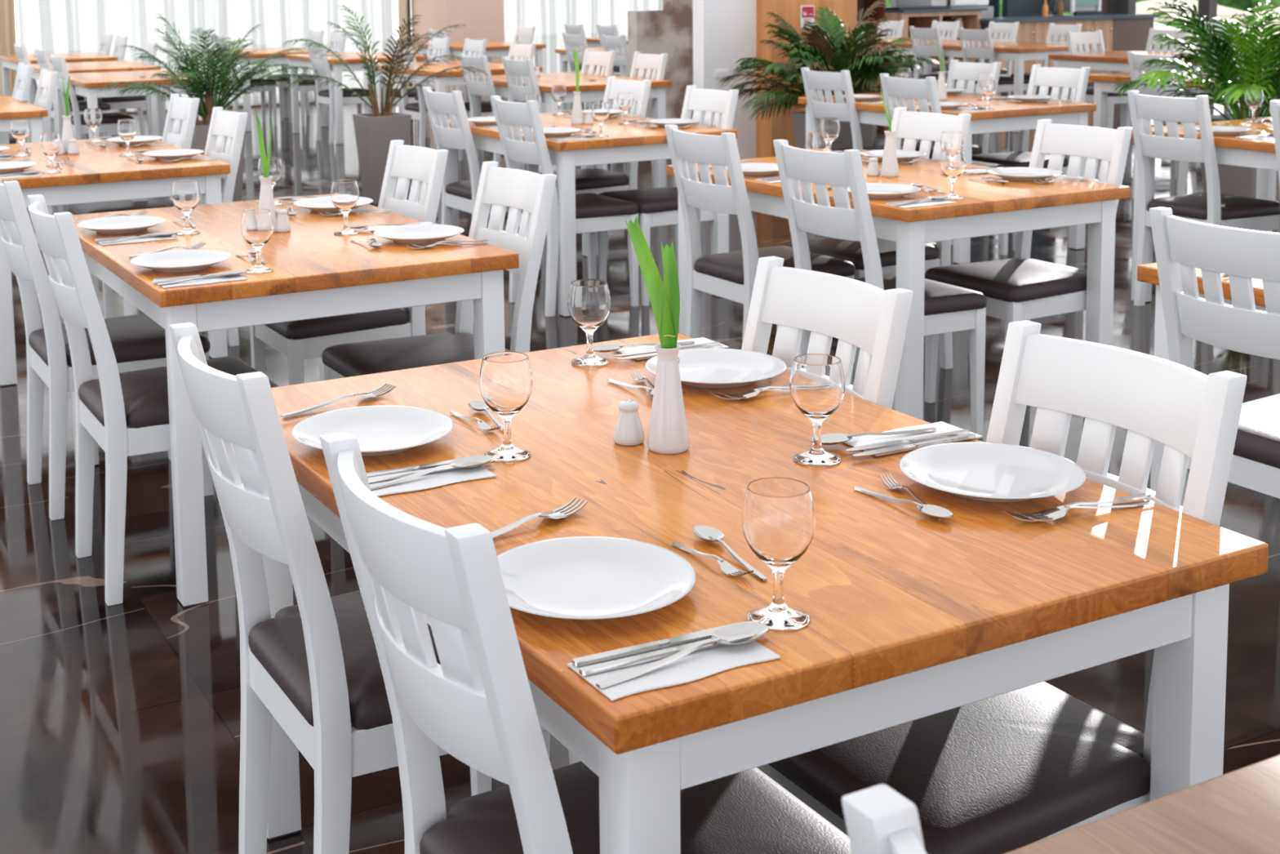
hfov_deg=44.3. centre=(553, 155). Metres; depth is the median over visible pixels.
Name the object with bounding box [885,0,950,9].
display case
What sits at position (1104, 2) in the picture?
wall
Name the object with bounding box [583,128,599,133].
spoon
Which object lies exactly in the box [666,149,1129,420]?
dining table
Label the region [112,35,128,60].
dining chair
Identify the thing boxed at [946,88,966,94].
dinner plate
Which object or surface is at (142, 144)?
fork
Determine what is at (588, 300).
wine glass
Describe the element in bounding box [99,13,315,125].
palm
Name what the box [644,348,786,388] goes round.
dinner plate
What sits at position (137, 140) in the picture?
dinner plate
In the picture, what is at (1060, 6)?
bottle
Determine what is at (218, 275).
knife
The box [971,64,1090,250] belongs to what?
dining chair
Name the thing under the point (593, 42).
dining table
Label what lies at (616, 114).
fork
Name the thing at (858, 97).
dinner plate
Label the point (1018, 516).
fork
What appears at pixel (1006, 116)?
dining table
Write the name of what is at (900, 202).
knife
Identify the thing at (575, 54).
leaf
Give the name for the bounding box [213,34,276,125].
dining chair
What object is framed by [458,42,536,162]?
dining chair
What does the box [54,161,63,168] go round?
spoon
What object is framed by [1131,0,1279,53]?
window
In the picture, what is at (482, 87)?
dining chair
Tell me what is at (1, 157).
paper napkin
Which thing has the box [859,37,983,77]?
dining table
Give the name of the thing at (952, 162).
wine glass
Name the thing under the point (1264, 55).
palm
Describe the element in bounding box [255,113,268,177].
leaf
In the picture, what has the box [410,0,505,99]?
wall pillar
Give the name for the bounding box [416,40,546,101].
dining table
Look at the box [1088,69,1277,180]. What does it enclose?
dining table
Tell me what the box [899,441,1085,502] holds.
dinner plate
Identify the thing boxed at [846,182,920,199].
dinner plate
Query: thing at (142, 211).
fork
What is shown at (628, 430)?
salt shaker
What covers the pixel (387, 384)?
fork
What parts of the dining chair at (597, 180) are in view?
seat, seat frame, leg, rail, leg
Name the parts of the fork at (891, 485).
handle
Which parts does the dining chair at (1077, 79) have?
leg, seat, leg, rail, seat frame, leg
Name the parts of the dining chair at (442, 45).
leg, seat frame, seat, leg, rail, rail, leg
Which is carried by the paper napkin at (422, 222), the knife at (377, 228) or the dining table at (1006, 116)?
the knife at (377, 228)
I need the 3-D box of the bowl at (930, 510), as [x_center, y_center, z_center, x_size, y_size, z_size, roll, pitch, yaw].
[0.483,0.453,1.985,0.033,0.009,0.054,-5,8,-33]
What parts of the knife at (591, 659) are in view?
handle, blade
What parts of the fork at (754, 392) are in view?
handle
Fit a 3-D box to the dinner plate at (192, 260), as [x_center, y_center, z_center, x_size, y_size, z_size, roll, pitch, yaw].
[-0.908,0.261,3.827,0.241,0.024,0.241,1,7,14]
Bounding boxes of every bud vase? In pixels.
[62,115,74,153]
[257,175,276,232]
[570,91,583,124]
[647,342,689,453]
[880,130,898,177]
[937,71,946,100]
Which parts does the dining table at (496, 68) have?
leg, leg, leg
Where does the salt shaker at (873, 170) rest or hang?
on the dining table at (987, 207)
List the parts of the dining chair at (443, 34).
rail, leg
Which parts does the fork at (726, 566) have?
handle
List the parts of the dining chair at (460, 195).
leg, rail, rail, seat, leg, seat frame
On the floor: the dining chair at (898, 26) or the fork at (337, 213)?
the dining chair at (898, 26)
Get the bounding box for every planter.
[179,120,245,201]
[352,111,411,204]
[791,111,873,150]
[1200,162,1279,201]
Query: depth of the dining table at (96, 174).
5.89 m
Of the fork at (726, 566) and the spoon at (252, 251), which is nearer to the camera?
the fork at (726, 566)
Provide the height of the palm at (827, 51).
0.867 m
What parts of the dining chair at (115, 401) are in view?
rail, leg, rail, leg, seat frame, seat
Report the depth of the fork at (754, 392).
2.56 m
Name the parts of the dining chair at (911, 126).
leg, seat, leg, seat frame, rail, leg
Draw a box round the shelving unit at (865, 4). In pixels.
[857,0,885,92]
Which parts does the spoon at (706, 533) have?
handle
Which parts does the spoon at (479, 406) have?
handle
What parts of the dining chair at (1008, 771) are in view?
seat frame, seat, leg, rail, rail, leg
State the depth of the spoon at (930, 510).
2.00 m
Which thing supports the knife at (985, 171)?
on the dining table at (987, 207)
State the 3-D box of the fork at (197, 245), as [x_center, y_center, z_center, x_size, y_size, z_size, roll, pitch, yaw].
[-0.991,0.241,4.022,0.215,0.012,0.027,-7,9,-43]
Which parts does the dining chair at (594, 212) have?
leg, rail, rail, leg, seat frame, seat, leg, leg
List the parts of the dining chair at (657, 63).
leg, leg, rail, leg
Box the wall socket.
[715,69,728,78]
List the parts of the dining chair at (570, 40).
leg, rail, rail, leg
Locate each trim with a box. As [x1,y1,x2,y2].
[116,101,315,112]
[397,0,408,88]
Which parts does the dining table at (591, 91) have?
leg, leg, leg, leg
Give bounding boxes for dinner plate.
[0,146,10,152]
[0,160,37,173]
[76,215,165,234]
[106,135,163,145]
[129,248,231,272]
[142,148,204,159]
[291,405,453,456]
[293,196,373,213]
[373,223,464,244]
[467,116,497,124]
[497,536,695,619]
[531,127,582,137]
[582,109,623,116]
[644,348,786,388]
[647,118,699,127]
[724,162,778,176]
[843,93,883,101]
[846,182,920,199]
[860,149,926,161]
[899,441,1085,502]
[927,102,968,109]
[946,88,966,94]
[986,167,1062,181]
[1007,94,1054,102]
[1195,125,1253,135]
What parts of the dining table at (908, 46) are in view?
leg, leg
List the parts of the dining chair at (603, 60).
leg, leg, rail, leg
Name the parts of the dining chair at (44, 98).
leg, rail, rail, leg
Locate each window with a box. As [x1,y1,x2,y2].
[406,0,413,86]
[1106,0,1213,42]
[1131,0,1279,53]
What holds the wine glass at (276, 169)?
on the dining table at (317, 273)
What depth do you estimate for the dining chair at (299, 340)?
4.74 m
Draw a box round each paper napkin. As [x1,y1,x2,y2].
[0,156,10,159]
[0,173,41,178]
[97,235,175,245]
[156,274,247,288]
[364,222,432,231]
[368,466,496,496]
[549,136,599,141]
[567,636,780,700]
[615,337,728,359]
[755,179,799,182]
[844,421,982,456]
[862,101,897,103]
[885,200,956,208]
[951,109,989,112]
[964,167,999,173]
[1235,135,1274,140]
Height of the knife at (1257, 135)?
0.004 m
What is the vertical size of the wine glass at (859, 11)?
0.146 m
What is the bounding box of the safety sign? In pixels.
[800,5,814,28]
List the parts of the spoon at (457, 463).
handle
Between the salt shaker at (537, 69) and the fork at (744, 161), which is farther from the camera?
the salt shaker at (537, 69)
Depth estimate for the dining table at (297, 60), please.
14.26 m
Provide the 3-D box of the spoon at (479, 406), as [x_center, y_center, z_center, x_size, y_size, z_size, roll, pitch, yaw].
[-0.098,0.408,2.458,0.033,0.011,0.170,-3,7,-21]
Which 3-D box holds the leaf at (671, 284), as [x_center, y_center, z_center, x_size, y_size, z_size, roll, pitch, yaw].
[0.170,0.220,2.275,0.025,0.198,0.019,-4,7,-27]
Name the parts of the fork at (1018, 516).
handle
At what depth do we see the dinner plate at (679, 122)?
7.32 m
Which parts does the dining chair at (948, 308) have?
leg, rail, rail, leg, leg, seat, seat frame, leg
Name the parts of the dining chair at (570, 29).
leg, rail, leg, seat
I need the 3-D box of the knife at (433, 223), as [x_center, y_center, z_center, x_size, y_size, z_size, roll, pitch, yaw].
[-0.427,0.199,4.365,0.218,0.004,0.016,-4,7,-24]
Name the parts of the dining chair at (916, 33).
leg, rail, rail, seat, leg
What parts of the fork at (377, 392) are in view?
handle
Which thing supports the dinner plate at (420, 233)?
on the dining table at (317, 273)
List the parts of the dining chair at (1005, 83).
leg, rail, rail, leg, seat frame, seat, leg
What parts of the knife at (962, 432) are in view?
blade, handle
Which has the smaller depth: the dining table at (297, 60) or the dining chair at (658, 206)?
the dining chair at (658, 206)
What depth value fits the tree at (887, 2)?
46.64 m
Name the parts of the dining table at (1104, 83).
leg, leg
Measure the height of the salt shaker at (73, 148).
0.063 m
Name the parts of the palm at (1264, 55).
stem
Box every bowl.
[448,454,493,468]
[468,400,489,411]
[592,343,623,352]
[645,388,653,396]
[693,525,724,542]
[711,622,768,644]
[809,433,853,444]
[916,504,953,519]
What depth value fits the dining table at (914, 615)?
1.88 m
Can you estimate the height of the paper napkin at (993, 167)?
0.002 m
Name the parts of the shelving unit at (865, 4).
panel, shelf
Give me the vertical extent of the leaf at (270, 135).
0.218 m
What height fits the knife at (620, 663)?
0.004 m
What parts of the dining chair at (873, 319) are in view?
leg, leg, rail, rail, leg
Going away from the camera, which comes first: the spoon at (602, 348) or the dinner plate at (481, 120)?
the spoon at (602, 348)
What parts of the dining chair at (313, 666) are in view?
rail, leg, rail, leg, seat, seat frame, leg, leg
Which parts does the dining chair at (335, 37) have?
leg, leg, seat frame, seat, leg, rail, rail, leg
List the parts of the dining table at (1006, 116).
leg, leg, leg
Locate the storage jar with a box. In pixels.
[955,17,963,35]
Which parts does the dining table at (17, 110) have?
leg, leg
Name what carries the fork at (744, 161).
on the dining table at (987, 207)
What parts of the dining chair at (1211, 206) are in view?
leg, rail, rail, leg, seat frame, seat, leg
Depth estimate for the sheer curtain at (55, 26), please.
18.10 m
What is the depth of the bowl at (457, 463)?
2.22 m
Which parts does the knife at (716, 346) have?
blade, handle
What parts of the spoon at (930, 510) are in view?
handle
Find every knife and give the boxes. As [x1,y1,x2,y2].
[0,172,42,176]
[94,233,177,241]
[94,234,146,239]
[151,272,245,283]
[153,270,246,280]
[361,228,378,231]
[362,222,437,230]
[366,459,453,477]
[367,459,494,483]
[552,135,598,139]
[572,621,759,666]
[578,629,768,675]
[613,342,719,356]
[617,344,722,359]
[757,176,779,179]
[760,177,779,180]
[844,429,969,451]
[852,433,975,457]
[887,198,931,203]
[893,197,952,204]
[963,168,988,172]
[965,170,986,173]
[1235,134,1262,137]
[1239,134,1269,137]
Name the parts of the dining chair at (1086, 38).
leg, rail, leg, seat frame, seat, leg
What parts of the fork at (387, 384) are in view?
handle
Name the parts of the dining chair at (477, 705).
leg, rail, rail, leg, seat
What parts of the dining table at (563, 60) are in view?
leg, leg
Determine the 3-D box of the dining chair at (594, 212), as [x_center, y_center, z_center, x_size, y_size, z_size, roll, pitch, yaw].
[0.040,0.201,6.942,0.553,0.935,0.430,-4,7,-27]
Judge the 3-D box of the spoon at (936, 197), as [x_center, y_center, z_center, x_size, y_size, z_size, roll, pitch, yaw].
[1.103,0.134,4.694,0.215,0.011,0.042,-5,8,-33]
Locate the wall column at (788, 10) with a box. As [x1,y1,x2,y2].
[756,0,857,157]
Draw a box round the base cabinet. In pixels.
[884,7,987,88]
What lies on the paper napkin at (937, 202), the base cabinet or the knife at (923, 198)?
the knife at (923, 198)
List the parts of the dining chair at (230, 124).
leg, leg, leg, rail, rail, leg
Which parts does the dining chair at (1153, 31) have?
leg, rail, rail, leg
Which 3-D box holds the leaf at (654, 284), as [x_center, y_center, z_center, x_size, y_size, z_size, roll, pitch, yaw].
[0.140,0.202,2.277,0.072,0.234,0.006,0,6,5]
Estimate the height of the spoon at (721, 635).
0.011 m
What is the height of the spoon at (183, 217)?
0.011 m
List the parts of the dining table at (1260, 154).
leg, leg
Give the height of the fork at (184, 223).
0.012 m
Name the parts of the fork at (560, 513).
handle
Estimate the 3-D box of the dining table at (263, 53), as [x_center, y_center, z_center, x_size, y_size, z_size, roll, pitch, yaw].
[-2.940,-0.696,16.078,0.906,0.760,1.336,-4,7,-27]
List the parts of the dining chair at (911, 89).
leg, rail, leg, seat, leg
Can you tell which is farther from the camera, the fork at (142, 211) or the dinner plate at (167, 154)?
the dinner plate at (167, 154)
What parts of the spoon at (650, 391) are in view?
handle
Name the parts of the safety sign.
red panel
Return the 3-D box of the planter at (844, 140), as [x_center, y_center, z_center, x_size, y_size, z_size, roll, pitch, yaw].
[1.725,0.034,9.683,0.359,0.600,0.359,-4,7,-27]
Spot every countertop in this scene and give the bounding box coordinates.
[884,7,987,13]
[979,13,1159,22]
[979,13,1159,88]
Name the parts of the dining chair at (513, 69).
leg, rail, rail, leg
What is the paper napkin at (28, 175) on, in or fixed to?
on the dining table at (96, 174)
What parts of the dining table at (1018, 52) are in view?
leg, leg, leg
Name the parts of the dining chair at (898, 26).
rail, leg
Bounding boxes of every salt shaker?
[56,139,65,155]
[67,138,79,154]
[252,44,256,50]
[275,208,291,232]
[535,67,541,76]
[583,111,593,124]
[613,400,644,445]
[866,156,879,176]
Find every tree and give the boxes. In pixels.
[885,0,890,6]
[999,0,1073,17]
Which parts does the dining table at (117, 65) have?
leg, leg, leg, leg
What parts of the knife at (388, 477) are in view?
handle, blade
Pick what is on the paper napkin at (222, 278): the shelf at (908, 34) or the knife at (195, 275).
the knife at (195, 275)
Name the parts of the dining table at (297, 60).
leg, leg, leg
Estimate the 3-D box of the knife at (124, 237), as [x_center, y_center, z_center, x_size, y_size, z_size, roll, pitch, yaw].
[-1.133,0.222,4.262,0.218,0.004,0.016,-4,7,-25]
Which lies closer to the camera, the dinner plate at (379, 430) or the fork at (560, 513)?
the fork at (560, 513)
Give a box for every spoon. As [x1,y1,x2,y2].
[0,154,13,156]
[0,170,40,176]
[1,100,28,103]
[23,146,31,152]
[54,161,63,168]
[91,143,106,146]
[97,136,119,139]
[101,231,179,243]
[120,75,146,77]
[127,158,144,161]
[133,149,159,152]
[156,270,245,285]
[181,216,195,227]
[247,248,266,263]
[275,195,318,199]
[275,210,297,216]
[347,222,420,228]
[350,239,382,247]
[369,454,493,489]
[468,400,503,431]
[555,134,596,140]
[560,110,572,112]
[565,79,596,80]
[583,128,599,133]
[592,341,695,352]
[595,622,768,688]
[607,378,653,396]
[626,119,645,121]
[633,125,657,128]
[693,525,767,581]
[809,427,937,444]
[831,151,863,152]
[853,485,953,519]
[895,195,947,205]
[911,183,945,192]
[956,106,986,111]
[964,167,996,168]
[967,178,1008,183]
[1246,117,1266,119]
[1246,133,1273,138]
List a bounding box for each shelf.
[907,33,959,38]
[908,57,975,64]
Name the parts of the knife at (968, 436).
blade, handle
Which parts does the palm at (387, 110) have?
stem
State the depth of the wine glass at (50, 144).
5.78 m
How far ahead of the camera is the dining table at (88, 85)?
11.53 m
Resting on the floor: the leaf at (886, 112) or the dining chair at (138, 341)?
the dining chair at (138, 341)
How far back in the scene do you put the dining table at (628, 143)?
6.82 m
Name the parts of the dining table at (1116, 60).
leg, leg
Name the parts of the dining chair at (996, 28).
leg, rail, rail, seat, leg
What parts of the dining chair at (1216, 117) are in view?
seat, leg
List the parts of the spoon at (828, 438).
handle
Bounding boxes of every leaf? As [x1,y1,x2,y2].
[62,80,66,115]
[65,75,70,115]
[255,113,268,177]
[266,113,271,177]
[572,49,579,92]
[625,215,675,348]
[661,240,680,363]
[880,89,891,131]
[887,99,891,131]
[935,35,942,71]
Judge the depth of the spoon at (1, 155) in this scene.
6.34 m
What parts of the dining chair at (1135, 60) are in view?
leg, rail, rail, leg, leg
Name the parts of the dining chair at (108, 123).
rail, leg, rail, leg, seat frame, seat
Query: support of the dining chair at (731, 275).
on the floor
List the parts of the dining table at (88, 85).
leg, leg, leg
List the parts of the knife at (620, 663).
handle, blade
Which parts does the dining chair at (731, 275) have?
leg, rail, rail, seat frame, leg, seat, leg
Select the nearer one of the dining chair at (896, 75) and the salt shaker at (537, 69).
the dining chair at (896, 75)
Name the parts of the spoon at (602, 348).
handle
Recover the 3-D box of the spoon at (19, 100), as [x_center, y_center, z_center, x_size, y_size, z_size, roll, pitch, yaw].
[-3.206,-0.316,9.304,0.042,0.011,0.215,5,9,42]
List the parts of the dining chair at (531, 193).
leg, seat frame, seat, leg, rail, rail, leg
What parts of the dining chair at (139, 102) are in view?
seat, seat frame, leg, rail, leg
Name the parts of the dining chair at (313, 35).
leg, leg, seat frame, seat, leg, rail, leg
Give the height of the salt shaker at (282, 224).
0.063 m
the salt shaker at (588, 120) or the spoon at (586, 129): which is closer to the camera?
the spoon at (586, 129)
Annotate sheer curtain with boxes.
[17,0,395,111]
[503,0,662,73]
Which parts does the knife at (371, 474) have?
handle, blade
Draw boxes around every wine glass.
[10,119,30,156]
[39,132,61,173]
[84,108,102,142]
[116,119,137,156]
[171,179,199,235]
[240,208,273,273]
[257,156,283,205]
[330,178,359,235]
[479,351,533,462]
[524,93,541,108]
[551,84,566,115]
[567,279,610,366]
[591,102,609,137]
[617,92,633,124]
[742,477,815,631]
[789,353,844,466]
[807,132,830,151]
[819,117,839,151]
[857,8,862,21]
[865,8,871,21]
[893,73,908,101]
[897,66,911,78]
[939,149,965,199]
[940,131,963,175]
[977,72,991,100]
[980,79,996,109]
[1244,88,1263,123]
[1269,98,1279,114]
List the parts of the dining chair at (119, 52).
leg, rail, rail, leg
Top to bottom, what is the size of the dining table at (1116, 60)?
0.760 m
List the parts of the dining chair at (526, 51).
leg, seat frame, leg, seat, leg, rail, leg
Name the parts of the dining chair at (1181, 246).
leg, rail, rail, seat frame, seat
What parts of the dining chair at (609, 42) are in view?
leg, rail, rail, leg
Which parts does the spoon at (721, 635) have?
handle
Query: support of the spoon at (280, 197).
on the paper napkin
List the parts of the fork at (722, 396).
handle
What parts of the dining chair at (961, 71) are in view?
seat, leg, rail, rail, leg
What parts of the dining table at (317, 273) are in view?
leg, leg, leg, leg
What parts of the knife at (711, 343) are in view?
blade, handle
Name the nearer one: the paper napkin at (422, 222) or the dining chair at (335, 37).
the paper napkin at (422, 222)
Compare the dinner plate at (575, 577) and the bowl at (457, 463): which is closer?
the dinner plate at (575, 577)
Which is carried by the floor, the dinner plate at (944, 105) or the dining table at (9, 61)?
the dining table at (9, 61)
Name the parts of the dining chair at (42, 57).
rail, leg, leg, seat frame, seat, leg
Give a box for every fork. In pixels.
[77,209,146,222]
[78,211,148,222]
[122,143,174,146]
[124,142,175,146]
[128,241,205,257]
[129,241,206,257]
[160,158,216,161]
[161,157,217,160]
[172,220,192,226]
[235,253,256,262]
[280,382,394,417]
[286,205,293,212]
[296,383,395,414]
[318,210,391,215]
[324,208,393,214]
[366,234,380,247]
[404,242,487,248]
[410,239,488,247]
[449,410,501,431]
[490,496,587,533]
[491,497,587,537]
[608,114,637,117]
[630,368,654,388]
[671,541,753,576]
[677,124,715,127]
[678,124,716,128]
[709,159,749,168]
[710,388,790,399]
[718,385,790,398]
[880,472,928,504]
[897,158,939,162]
[897,160,939,164]
[920,187,937,191]
[979,174,1006,183]
[1003,500,1155,521]
[1015,493,1151,520]
[1029,178,1088,183]
[1034,177,1088,182]
[1035,100,1071,102]
[1038,99,1071,102]
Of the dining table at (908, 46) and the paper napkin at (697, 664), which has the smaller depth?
the paper napkin at (697, 664)
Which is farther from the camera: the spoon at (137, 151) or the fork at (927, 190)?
the spoon at (137, 151)
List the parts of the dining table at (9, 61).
leg, leg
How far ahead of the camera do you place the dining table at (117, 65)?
13.25 m
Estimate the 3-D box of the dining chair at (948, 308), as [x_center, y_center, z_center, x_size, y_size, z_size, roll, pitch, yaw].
[1.005,0.416,4.904,0.553,0.935,0.430,-4,7,-27]
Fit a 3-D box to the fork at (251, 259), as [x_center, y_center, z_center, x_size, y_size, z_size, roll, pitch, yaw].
[-0.766,0.253,3.921,0.018,0.012,0.145,-5,8,-32]
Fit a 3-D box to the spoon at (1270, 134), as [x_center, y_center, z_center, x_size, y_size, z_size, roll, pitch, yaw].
[2.872,-0.081,6.350,0.215,0.011,0.042,-5,8,-34]
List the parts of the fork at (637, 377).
handle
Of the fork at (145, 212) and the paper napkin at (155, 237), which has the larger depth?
the fork at (145, 212)
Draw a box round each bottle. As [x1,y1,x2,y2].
[1035,0,1041,16]
[1042,0,1048,16]
[1050,0,1056,16]
[1057,0,1063,15]
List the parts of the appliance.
door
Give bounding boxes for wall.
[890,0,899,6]
[987,0,999,17]
[1001,0,1057,17]
[1101,0,1107,13]
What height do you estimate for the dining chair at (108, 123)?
0.935 m
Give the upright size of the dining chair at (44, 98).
0.935 m
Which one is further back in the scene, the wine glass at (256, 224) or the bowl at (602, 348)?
the wine glass at (256, 224)
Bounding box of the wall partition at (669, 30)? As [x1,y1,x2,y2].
[627,0,693,119]
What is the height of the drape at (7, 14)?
2.660 m
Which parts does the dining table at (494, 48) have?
leg, leg, leg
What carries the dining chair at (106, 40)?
on the floor
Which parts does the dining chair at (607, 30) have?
leg, rail, seat, leg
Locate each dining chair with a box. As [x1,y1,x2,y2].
[0,176,213,519]
[8,62,33,143]
[13,43,85,142]
[26,194,279,605]
[28,68,57,215]
[34,48,111,137]
[49,53,133,139]
[68,93,199,301]
[97,33,113,55]
[97,40,158,137]
[102,106,248,346]
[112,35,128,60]
[168,322,580,853]
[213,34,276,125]
[249,139,448,385]
[266,29,324,120]
[287,31,346,126]
[306,38,372,143]
[319,431,851,853]
[321,160,556,380]
[390,35,450,137]
[390,44,465,146]
[414,38,487,150]
[422,86,557,279]
[427,28,488,101]
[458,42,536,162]
[458,53,526,170]
[480,25,535,101]
[490,95,639,316]
[501,56,544,172]
[526,48,616,171]
[535,76,651,266]
[542,255,913,758]
[561,31,594,109]
[564,23,616,107]
[574,51,667,187]
[595,24,622,75]
[597,84,738,306]
[600,34,628,109]
[664,124,855,385]
[757,320,1247,853]
[773,139,986,439]
[788,106,971,374]
[800,66,884,151]
[841,784,926,853]
[857,25,894,89]
[876,19,904,66]
[880,73,1008,255]
[883,59,1001,159]
[902,20,959,78]
[909,26,975,92]
[924,119,1132,403]
[958,27,1029,96]
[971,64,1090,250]
[983,21,1018,96]
[1010,22,1081,99]
[1066,30,1128,128]
[1106,27,1187,128]
[1127,51,1188,199]
[1127,90,1279,306]
[1149,206,1279,506]
[1195,21,1234,53]
[1195,46,1276,123]
[1269,100,1279,186]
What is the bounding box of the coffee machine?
[1054,0,1102,15]
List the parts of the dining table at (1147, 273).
leg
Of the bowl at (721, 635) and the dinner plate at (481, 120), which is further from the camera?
the dinner plate at (481, 120)
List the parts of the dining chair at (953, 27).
seat, seat frame, leg, rail, leg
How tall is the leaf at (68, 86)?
0.208 m
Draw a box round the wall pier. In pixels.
[693,0,756,163]
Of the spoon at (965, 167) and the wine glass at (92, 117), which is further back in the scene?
the wine glass at (92, 117)
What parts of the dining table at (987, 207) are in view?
leg, leg, leg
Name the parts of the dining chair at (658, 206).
leg, seat, leg, seat frame, leg, rail, leg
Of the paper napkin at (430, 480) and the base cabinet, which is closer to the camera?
the paper napkin at (430, 480)
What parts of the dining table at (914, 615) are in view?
leg, leg, leg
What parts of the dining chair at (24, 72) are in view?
seat, leg, rail, rail, leg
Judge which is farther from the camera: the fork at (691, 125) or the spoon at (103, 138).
the fork at (691, 125)
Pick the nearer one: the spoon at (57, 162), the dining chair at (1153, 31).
the spoon at (57, 162)
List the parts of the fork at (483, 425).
handle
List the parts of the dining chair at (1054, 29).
seat, leg, rail, rail, leg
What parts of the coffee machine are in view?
frame, panel, frame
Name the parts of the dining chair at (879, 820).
rail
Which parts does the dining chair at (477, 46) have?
leg, seat, leg, rail, leg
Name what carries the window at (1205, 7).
in the wall at (1104, 2)
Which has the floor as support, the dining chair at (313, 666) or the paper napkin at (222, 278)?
the dining chair at (313, 666)
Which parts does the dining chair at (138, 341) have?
rail, rail, leg, leg, seat frame, seat, leg, leg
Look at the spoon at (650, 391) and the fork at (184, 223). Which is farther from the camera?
the fork at (184, 223)
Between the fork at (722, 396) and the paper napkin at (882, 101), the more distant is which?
the paper napkin at (882, 101)
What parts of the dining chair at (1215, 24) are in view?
rail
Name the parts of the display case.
glass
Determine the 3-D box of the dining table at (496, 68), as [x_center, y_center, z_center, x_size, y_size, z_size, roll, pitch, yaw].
[-0.792,-0.344,12.661,0.906,0.760,1.336,-4,7,-27]
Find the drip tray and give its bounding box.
[1073,11,1102,15]
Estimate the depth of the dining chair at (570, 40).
14.73 m
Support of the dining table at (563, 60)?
on the floor
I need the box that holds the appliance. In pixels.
[942,0,993,19]
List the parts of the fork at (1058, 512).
handle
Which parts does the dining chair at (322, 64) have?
rail, leg, rail, leg, seat frame, seat, leg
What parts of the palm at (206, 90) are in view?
stem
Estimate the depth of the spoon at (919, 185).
5.01 m
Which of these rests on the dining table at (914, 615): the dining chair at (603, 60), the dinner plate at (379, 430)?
the dinner plate at (379, 430)
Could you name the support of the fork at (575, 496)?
on the dining table at (914, 615)
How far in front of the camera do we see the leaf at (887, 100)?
5.31 m
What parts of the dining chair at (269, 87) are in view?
rail, leg, leg, seat frame, seat, leg, leg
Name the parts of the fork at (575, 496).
handle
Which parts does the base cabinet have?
panel, panel, panel, panel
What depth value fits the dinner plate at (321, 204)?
4.80 m
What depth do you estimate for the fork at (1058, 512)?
1.98 m
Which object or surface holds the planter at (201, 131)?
on the floor
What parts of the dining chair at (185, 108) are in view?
leg, seat, leg, rail, rail, leg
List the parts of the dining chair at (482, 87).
leg, rail, rail, leg, leg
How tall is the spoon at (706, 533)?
0.011 m
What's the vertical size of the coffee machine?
0.520 m
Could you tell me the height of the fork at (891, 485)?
0.012 m
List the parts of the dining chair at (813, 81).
leg, rail, rail, leg, seat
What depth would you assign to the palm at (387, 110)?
10.28 m
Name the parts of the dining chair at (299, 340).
leg, leg, seat frame, seat, leg, rail, rail, leg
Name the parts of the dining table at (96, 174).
leg, leg, leg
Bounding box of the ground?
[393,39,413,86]
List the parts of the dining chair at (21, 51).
rail, leg, seat, leg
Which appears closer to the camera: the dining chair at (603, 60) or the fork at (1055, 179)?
the fork at (1055, 179)
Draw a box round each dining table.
[0,52,117,141]
[0,96,48,244]
[0,138,230,386]
[27,60,160,136]
[55,69,204,140]
[71,194,519,607]
[204,46,329,131]
[261,333,1268,853]
[285,51,427,144]
[371,61,542,112]
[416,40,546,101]
[445,111,737,316]
[463,71,671,187]
[555,47,628,110]
[578,35,627,103]
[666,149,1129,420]
[798,92,1096,264]
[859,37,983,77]
[919,40,1091,133]
[1004,754,1279,853]
[1048,50,1249,127]
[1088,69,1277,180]
[1130,117,1277,302]
[1137,262,1266,492]
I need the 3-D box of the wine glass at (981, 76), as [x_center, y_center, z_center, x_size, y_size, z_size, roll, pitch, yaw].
[2.318,-0.372,8.439,0.078,0.146,0.078,-4,7,-27]
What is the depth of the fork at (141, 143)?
6.70 m
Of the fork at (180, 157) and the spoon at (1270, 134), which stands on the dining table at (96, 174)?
the fork at (180, 157)
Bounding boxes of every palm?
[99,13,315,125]
[282,4,488,116]
[718,0,946,123]
[1111,0,1279,119]
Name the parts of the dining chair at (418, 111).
leg, rail, rail, leg, seat frame, seat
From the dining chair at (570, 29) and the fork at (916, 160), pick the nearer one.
the fork at (916, 160)
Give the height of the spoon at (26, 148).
0.011 m
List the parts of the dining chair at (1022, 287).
leg, seat, leg, leg, seat frame, rail, rail, leg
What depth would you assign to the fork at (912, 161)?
5.67 m
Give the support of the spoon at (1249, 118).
on the paper napkin
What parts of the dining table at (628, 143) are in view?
leg, leg, leg, leg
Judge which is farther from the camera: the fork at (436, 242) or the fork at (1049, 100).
the fork at (1049, 100)
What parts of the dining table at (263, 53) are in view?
leg, leg, leg, leg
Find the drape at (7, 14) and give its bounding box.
[0,0,17,97]
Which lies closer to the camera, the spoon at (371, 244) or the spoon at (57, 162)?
the spoon at (371, 244)
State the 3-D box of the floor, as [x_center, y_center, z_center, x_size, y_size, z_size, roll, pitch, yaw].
[1.197,0.408,9.557,21.500,0.100,21.200,-4,7,-27]
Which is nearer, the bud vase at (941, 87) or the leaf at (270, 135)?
the leaf at (270, 135)
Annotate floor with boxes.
[0,85,1279,853]
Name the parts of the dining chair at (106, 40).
leg, rail, rail, leg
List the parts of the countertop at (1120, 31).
door, door, door, door, door, door, panel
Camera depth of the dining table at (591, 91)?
10.43 m
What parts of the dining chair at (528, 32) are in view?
leg, rail, leg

